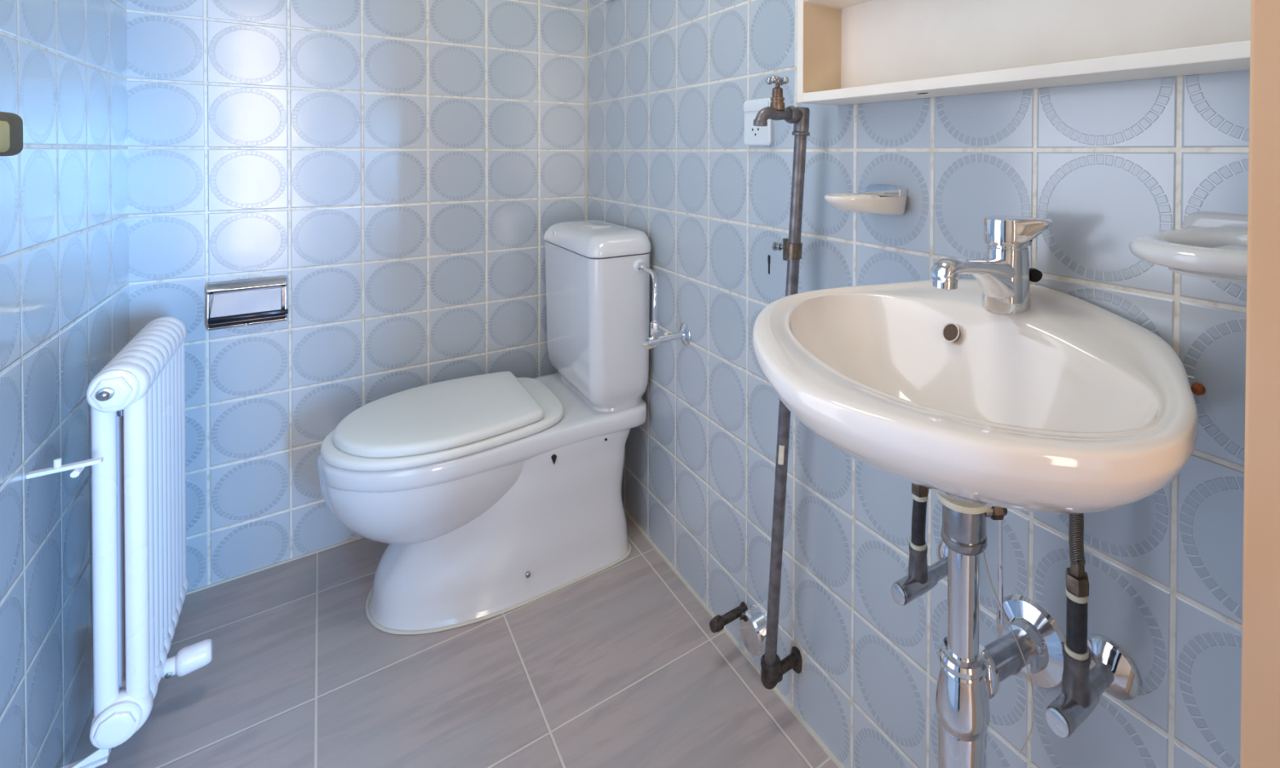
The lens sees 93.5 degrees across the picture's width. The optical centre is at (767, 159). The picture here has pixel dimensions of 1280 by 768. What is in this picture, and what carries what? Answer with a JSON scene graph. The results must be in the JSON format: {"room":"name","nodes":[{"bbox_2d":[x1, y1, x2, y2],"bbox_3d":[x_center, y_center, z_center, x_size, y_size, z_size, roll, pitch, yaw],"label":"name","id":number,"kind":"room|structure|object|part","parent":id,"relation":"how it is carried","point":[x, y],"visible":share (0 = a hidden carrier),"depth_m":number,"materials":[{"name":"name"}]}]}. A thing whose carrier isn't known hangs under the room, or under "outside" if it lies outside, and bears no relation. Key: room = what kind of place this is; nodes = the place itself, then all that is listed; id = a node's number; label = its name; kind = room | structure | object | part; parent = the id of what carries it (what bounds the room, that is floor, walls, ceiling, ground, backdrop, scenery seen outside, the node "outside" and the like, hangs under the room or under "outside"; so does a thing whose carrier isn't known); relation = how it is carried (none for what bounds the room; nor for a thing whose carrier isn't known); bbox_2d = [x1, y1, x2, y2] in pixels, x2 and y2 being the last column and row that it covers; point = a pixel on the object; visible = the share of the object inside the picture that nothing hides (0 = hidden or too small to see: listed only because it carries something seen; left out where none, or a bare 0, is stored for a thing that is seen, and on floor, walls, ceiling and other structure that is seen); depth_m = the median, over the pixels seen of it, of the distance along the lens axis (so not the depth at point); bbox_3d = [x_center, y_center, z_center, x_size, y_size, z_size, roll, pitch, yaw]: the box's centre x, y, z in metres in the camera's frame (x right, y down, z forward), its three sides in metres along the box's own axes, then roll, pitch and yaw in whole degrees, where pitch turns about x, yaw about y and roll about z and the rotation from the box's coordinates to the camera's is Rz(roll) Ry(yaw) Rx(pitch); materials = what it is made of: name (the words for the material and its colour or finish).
{"room":"bathroom","nodes":[
{"label":"bathroom","id":0,"kind":"room"},
{"bbox_2d":[0,111,22,155],"bbox_3d":[-0.714,0.009,0.385,0.108,2.000,0.745,0,1,-37],"label":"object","id":1,"kind":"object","parent":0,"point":[11,123],"depth_m":0.68,"materials":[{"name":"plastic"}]},
{"bbox_2d":[0,0,129,767],"bbox_3d":[-0.896,-0.148,0.518,0.120,2.350,1.900,0,1,-37],"label":"wall","id":2,"kind":"structure","parent":0,"point":[64,315],"depth_m":0.94,"materials":[{"name":"blue tile"}]},
{"bbox_2d":[26,316,213,767],"bbox_3d":[-1.114,0.648,1.072,0.161,0.642,0.428,0,1,-28],"label":"radiator","id":3,"kind":"object","parent":2,"relation":"attached to","point":[136,401],"visible":1,"depth_m":0.96,"materials":[{"name":"white metal"}]},
{"bbox_2d":[95,387,114,401],"bbox_3d":[-1.026,0.365,0.912,0.020,0.020,0.009,0,1,-37],"label":"air vent","id":4,"kind":"object","parent":3,"relation":"attached to","point":[102,394],"depth_m":0.91,"materials":[{"name":"silver metal"}]},
{"bbox_3d":[-1.067,0.631,0.982,0.012,0.460,0.061,0,1,-37],"label":"tie rod","id":5,"kind":"part","parent":3,"relation":"part of","materials":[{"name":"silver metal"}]},
{"bbox_3d":[-1.066,0.927,1.097,0.050,0.045,0.045,0,1,-37],"label":"thermostat knob","id":6,"kind":"part","parent":3,"relation":"part of","materials":[{"name":"white plastic"}]},
{"bbox_2d":[126,0,585,591],"bbox_3d":[-1.045,-0.163,1.673,1.279,2.350,0.120,0,1,-37],"label":"wall","id":7,"kind":"structure","parent":0,"point":[406,166],"depth_m":1.53,"materials":[{"name":"blue tile"}]},
{"bbox_2d":[206,275,288,330],"bbox_3d":[-1.254,0.347,1.426,0.147,0.113,0.032,0,1,-37],"label":"toilet paper holder","id":8,"kind":"object","parent":7,"relation":"attached to","point":[260,300],"visible":1,"depth_m":1.42,"materials":[{"name":"silver metal"}]},
{"bbox_3d":[-1.263,0.346,1.436,0.144,0.112,0.006,0,1,-37],"label":"plate","id":9,"kind":"part","parent":8,"relation":"part of","materials":[{"name":"silver metal"}]},
{"bbox_2d":[186,536,362,595],"bbox_3d":[-1.012,1.011,1.636,1.039,0.004,0.006,0,1,-37],"label":"trim","id":10,"kind":"structure","parent":7,"relation":"attached to","point":[358,537],"depth_m":1.47,"materials":[{"name":"grey tile"}]},
{"bbox_2d":[585,0,586,220],"bbox_3d":[-0.595,-0.166,1.936,0.004,2.346,0.004,0,1,-37],"label":"trim","id":11,"kind":"structure","parent":7,"relation":"attached to","point":[585,0],"depth_m":1.93,"materials":[{"name":"beige plastic"}]},
{"bbox_2d":[69,515,838,767],"bbox_3d":[0.193,1.085,0.246,2.900,0.100,3.920,0,1,-37],"label":"floor","id":12,"kind":"structure","parent":0,"point":[621,665],"depth_m":1.14,"materials":[{"name":"beige tile"}]},
{"bbox_2d":[316,219,651,635],"bbox_3d":[-0.692,0.600,1.481,0.698,0.836,0.414,0,1,-37],"label":"toilet","id":13,"kind":"object","parent":12,"relation":"on","point":[491,495],"visible":1,"depth_m":1.38,"materials":[{"name":"white ceramic"}]},
{"bbox_3d":[-0.787,0.604,1.409,0.407,0.026,0.378,0,1,-37],"label":"lid","id":14,"kind":"part","parent":13,"relation":"part of","materials":[{"name":"white plastic"}]},
{"bbox_3d":[-0.768,0.627,1.424,0.495,0.020,0.386,0,1,-37],"label":"seat","id":15,"kind":"part","parent":13,"relation":"part of","materials":[{"name":"white plastic"}]},
{"bbox_3d":[-0.481,0.212,1.636,0.171,0.054,0.414,0,1,-37],"label":"cistern lid","id":16,"kind":"part","parent":13,"relation":"part of","materials":[{"name":"white ceramic"}]},
{"bbox_2d":[753,106,791,126],"bbox_3d":[0.007,-0.069,0.949,0.068,0.032,0.023,0,1,-37],"label":"spout","id":17,"kind":"object","parent":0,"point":[775,113],"depth_m":0.94,"materials":[{"name":"grey metal"}]},
{"bbox_2d":[586,0,1249,767],"bbox_3d":[0.027,-0.152,1.218,0.120,2.350,1.900,0,1,-37],"label":"wall","id":18,"kind":"structure","parent":0,"point":[1111,164],"depth_m":0.91,"materials":[{"name":"blue tile"}]},
{"bbox_2d":[633,259,691,349],"bbox_3d":[-0.278,0.350,1.433,0.109,0.190,0.180,0,1,-37],"label":"water supply valve","id":19,"kind":"object","parent":18,"relation":"attached to","point":[684,334],"visible":1,"depth_m":1.38,"materials":[{"name":"silver metal"}]},
{"bbox_2d":[633,259,645,271],"bbox_3d":[-0.326,0.270,1.501,0.032,0.032,0.010,0,1,-37],"label":"washer","id":20,"kind":"object","parent":19,"relation":"in","point":[637,263],"depth_m":1.49,"materials":[{"name":"white plastic"}]},
{"bbox_2d":[709,601,747,633],"bbox_3d":[-0.079,0.932,1.199,0.080,0.026,0.026,0,1,-37],"label":"pipe stub","id":21,"kind":"object","parent":18,"relation":"attached to","point":[717,624],"visible":0.94,"depth_m":1.19,"materials":[{"name":"metal"}]},
{"bbox_2d":[623,508,844,767],"bbox_3d":[-0.060,1.020,1.236,0.006,0.004,1.784,0,1,-37],"label":"trim","id":22,"kind":"structure","parent":18,"relation":"attached to","point":[833,757],"depth_m":1.22,"materials":[{"name":"grey tile"}]},
{"bbox_2d":[738,604,767,656],"bbox_3d":[-0.025,0.935,1.168,0.032,0.080,0.080,0,1,-37],"label":"cover","id":23,"kind":"object","parent":18,"relation":"attached to","point":[753,622],"visible":0.84,"depth_m":1.15,"materials":[{"name":"silver metal"}]},
{"bbox_2d":[743,97,773,146],"bbox_3d":[-0.019,-0.074,1.169,0.013,0.092,0.088,0,1,-37],"label":"wall socket","id":24,"kind":"object","parent":18,"relation":"attached to","point":[753,135],"visible":0.83,"depth_m":1.17,"materials":[{"name":"white plastic"}]},
{"bbox_2d":[768,254,770,274],"bbox_3d":[0.004,0.205,1.152,0.001,0.037,0.007,0,1,-37],"label":"drilled slot","id":25,"kind":"object","parent":18,"relation":"attached to","point":[769,256],"visible":1,"depth_m":1.15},
{"bbox_2d":[760,106,809,689],"bbox_3d":[0.044,0.426,1.033,0.089,1.031,0.105,0,1,-37],"label":"pipe","id":26,"kind":"object","parent":18,"relation":"attached to","point":[773,669],"visible":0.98,"depth_m":1.02,"materials":[{"name":"metal"}]},
{"bbox_2d":[753,75,791,126],"bbox_3d":[0.007,-0.094,0.949,0.068,0.081,0.037,0,1,-37],"label":"tap","id":27,"kind":"object","parent":26,"relation":"attached to","point":[776,111],"visible":1,"depth_m":0.95,"materials":[{"name":"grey metal"}]},
{"bbox_3d":[0.017,-0.128,0.956,0.033,0.012,0.033,0,1,-17],"label":"cross handle","id":28,"kind":"part","parent":27,"relation":"part of","materials":[{"name":"silver metal"}]},
{"bbox_2d":[772,238,802,261],"bbox_3d":[0.034,0.156,1.018,0.027,0.038,0.066,0,1,-37],"label":"clamp","id":29,"kind":"object","parent":26,"relation":"attached to","point":[791,251],"visible":0.93,"depth_m":1.00,"materials":[{"name":"brown metal"}]},
{"bbox_2d":[789,640,804,675],"bbox_3d":[0.053,0.920,1.088,0.005,0.064,0.042,0,1,-37],"label":"flange","id":30,"kind":"object","parent":18,"relation":"attached to","point":[796,649],"depth_m":1.08,"materials":[{"name":"metal"}]},
{"bbox_2d":[824,183,907,216],"bbox_3d":[0.137,0.061,0.870,0.128,0.048,0.089,0,1,-37],"label":"soap dish","id":31,"kind":"object","parent":18,"relation":"attached to","point":[890,199],"visible":1,"depth_m":0.85,"materials":[{"name":"ceramic"}]},
{"bbox_3d":[0.136,0.068,0.869,0.124,0.034,0.089,0,1,-37],"label":"dish","id":32,"kind":"part","parent":31,"relation":"part of","materials":[{"name":"ceramic"}]},
{"bbox_2d":[890,538,947,605],"bbox_3d":[0.212,0.540,0.778,0.123,0.089,0.060,0,1,-37],"label":"angle valve","id":33,"kind":"object","parent":18,"relation":"attached to","point":[921,578],"visible":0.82,"depth_m":0.76,"materials":[{"name":"silver metal"}]},
{"bbox_2d":[911,483,928,546],"bbox_3d":[0.198,0.415,0.763,0.020,0.165,0.024,0,1,-37],"label":"supply hose","id":34,"kind":"object","parent":33,"relation":"on","point":[920,494],"visible":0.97,"depth_m":0.76,"materials":[{"name":"black rubber"}]},
{"bbox_2d":[751,278,1198,514],"bbox_3d":[0.179,0.254,0.598,0.387,0.203,0.426,0,1,-37],"label":"washbasin","id":35,"kind":"object","parent":18,"relation":"attached to","point":[1065,404],"visible":0.98,"depth_m":0.55,"materials":[{"name":"white ceramic"}]},
{"bbox_2d":[930,215,1053,314],"bbox_3d":[0.245,0.118,0.640,0.166,0.106,0.072,0,1,-37],"label":"mixer tap","id":36,"kind":"object","parent":35,"relation":"on","point":[1004,277],"visible":1,"depth_m":0.65,"materials":[{"name":"silver metal"}]},
{"bbox_3d":[0.305,0.134,0.681,0.025,0.015,0.017,0,1,11],"label":"pop knob","id":37,"kind":"part","parent":36,"relation":"part of","materials":[{"name":"black plastic"}]},
{"bbox_2d":[934,492,1065,767],"bbox_3d":[0.260,0.530,0.675,0.180,0.344,0.096,0,1,-37],"label":"trap","id":38,"kind":"object","parent":35,"relation":"attached to","point":[971,673],"visible":0.92,"depth_m":0.62,"materials":[{"name":"silver metal"}]},
{"bbox_2d":[934,666,990,767],"bbox_3d":[0.211,0.626,0.639,0.057,0.154,0.057,0,1,-37],"label":"cup","id":39,"kind":"object","parent":38,"relation":"on","point":[962,701],"depth_m":0.62,"materials":[{"name":"silver metal"}]},
{"bbox_2d":[982,551,1034,754],"bbox_3d":[0.254,0.511,0.629,0.057,0.220,0.013,1,1,35],"label":"string","id":40,"kind":"object","parent":38,"relation":"hanging from","point":[1029,734],"visible":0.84,"depth_m":0.62,"materials":[{"name":"grey metal"}]},
{"bbox_2d":[997,520,1003,625],"bbox_3d":[0.266,0.430,0.671,0.010,0.200,0.005,0,1,-37],"label":"rod","id":41,"kind":"object","parent":35,"relation":"hanging from","point":[999,522],"visible":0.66,"depth_m":0.67,"materials":[{"name":"silver metal"}]},
{"bbox_2d":[796,0,1250,105],"bbox_3d":[0.265,-0.339,0.729,0.088,0.503,0.601,0,1,-37],"label":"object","id":42,"kind":"object","parent":18,"relation":"attached to","point":[850,51],"visible":1,"depth_m":0.74,"materials":[{"name":"beige paint"}]},
{"bbox_3d":[0.087,-0.342,0.962,0.088,0.503,0.014,0,1,-37],"label":"panel","id":43,"kind":"part","parent":42,"relation":"part of","materials":[{"name":"beige paint"}]},
{"bbox_3d":[0.269,-0.254,0.724,0.080,0.012,0.586,0,1,-37],"label":"shelf panel","id":44,"kind":"part","parent":42,"relation":"part of","materials":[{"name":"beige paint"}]},
{"bbox_3d":[0.268,-0.095,0.726,0.088,0.014,0.587,0,1,-37],"label":"panel","id":45,"kind":"part","parent":42,"relation":"part of","materials":[{"name":"beige paint"}]},
{"bbox_2d":[1045,634,1141,737],"bbox_3d":[0.334,0.546,0.618,0.123,0.094,0.060,0,1,-37],"label":"angle valve","id":46,"kind":"object","parent":18,"relation":"attached to","point":[1105,666],"visible":0.98,"depth_m":0.61,"materials":[{"name":"silver metal"}]},
{"bbox_2d":[1065,513,1088,654],"bbox_3d":[0.319,0.408,0.608,0.022,0.187,0.032,0,1,14],"label":"supply hose","id":47,"kind":"object","parent":46,"relation":"attached to","point":[1077,591],"visible":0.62,"depth_m":0.60,"materials":[{"name":"black rubber"}]},
{"bbox_2d":[1128,211,1248,283],"bbox_3d":[0.399,0.080,0.515,0.140,0.056,0.143,0,1,-37],"label":"holder","id":48,"kind":"object","parent":18,"relation":"attached to","point":[1208,245],"visible":0.73,"depth_m":0.52,"materials":[{"name":"white ceramic"}]},
{"bbox_2d":[1191,382,1205,395],"bbox_3d":[0.429,0.229,0.587,0.006,0.011,0.012,0,1,-37],"label":"screw","id":49,"kind":"object","parent":18,"relation":"attached to","point":[1197,388],"visible":0.98,"depth_m":0.58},
{"bbox_3d":[0.152,-0.138,0.095,1.039,2.350,0.260,0,1,-37],"label":"wall","id":50,"kind":"structure","parent":0,"visible":0},
{"bbox_2d":[1240,0,1279,767],"bbox_3d":[0.089,0.002,0.043,0.873,2.070,0.279,0,1,-37],"label":"door frame","id":51,"kind":"structure","parent":50,"relation":"in","point":[1260,744],"depth_m":0.39,"materials":[{"name":"brown wood"}]}
]}

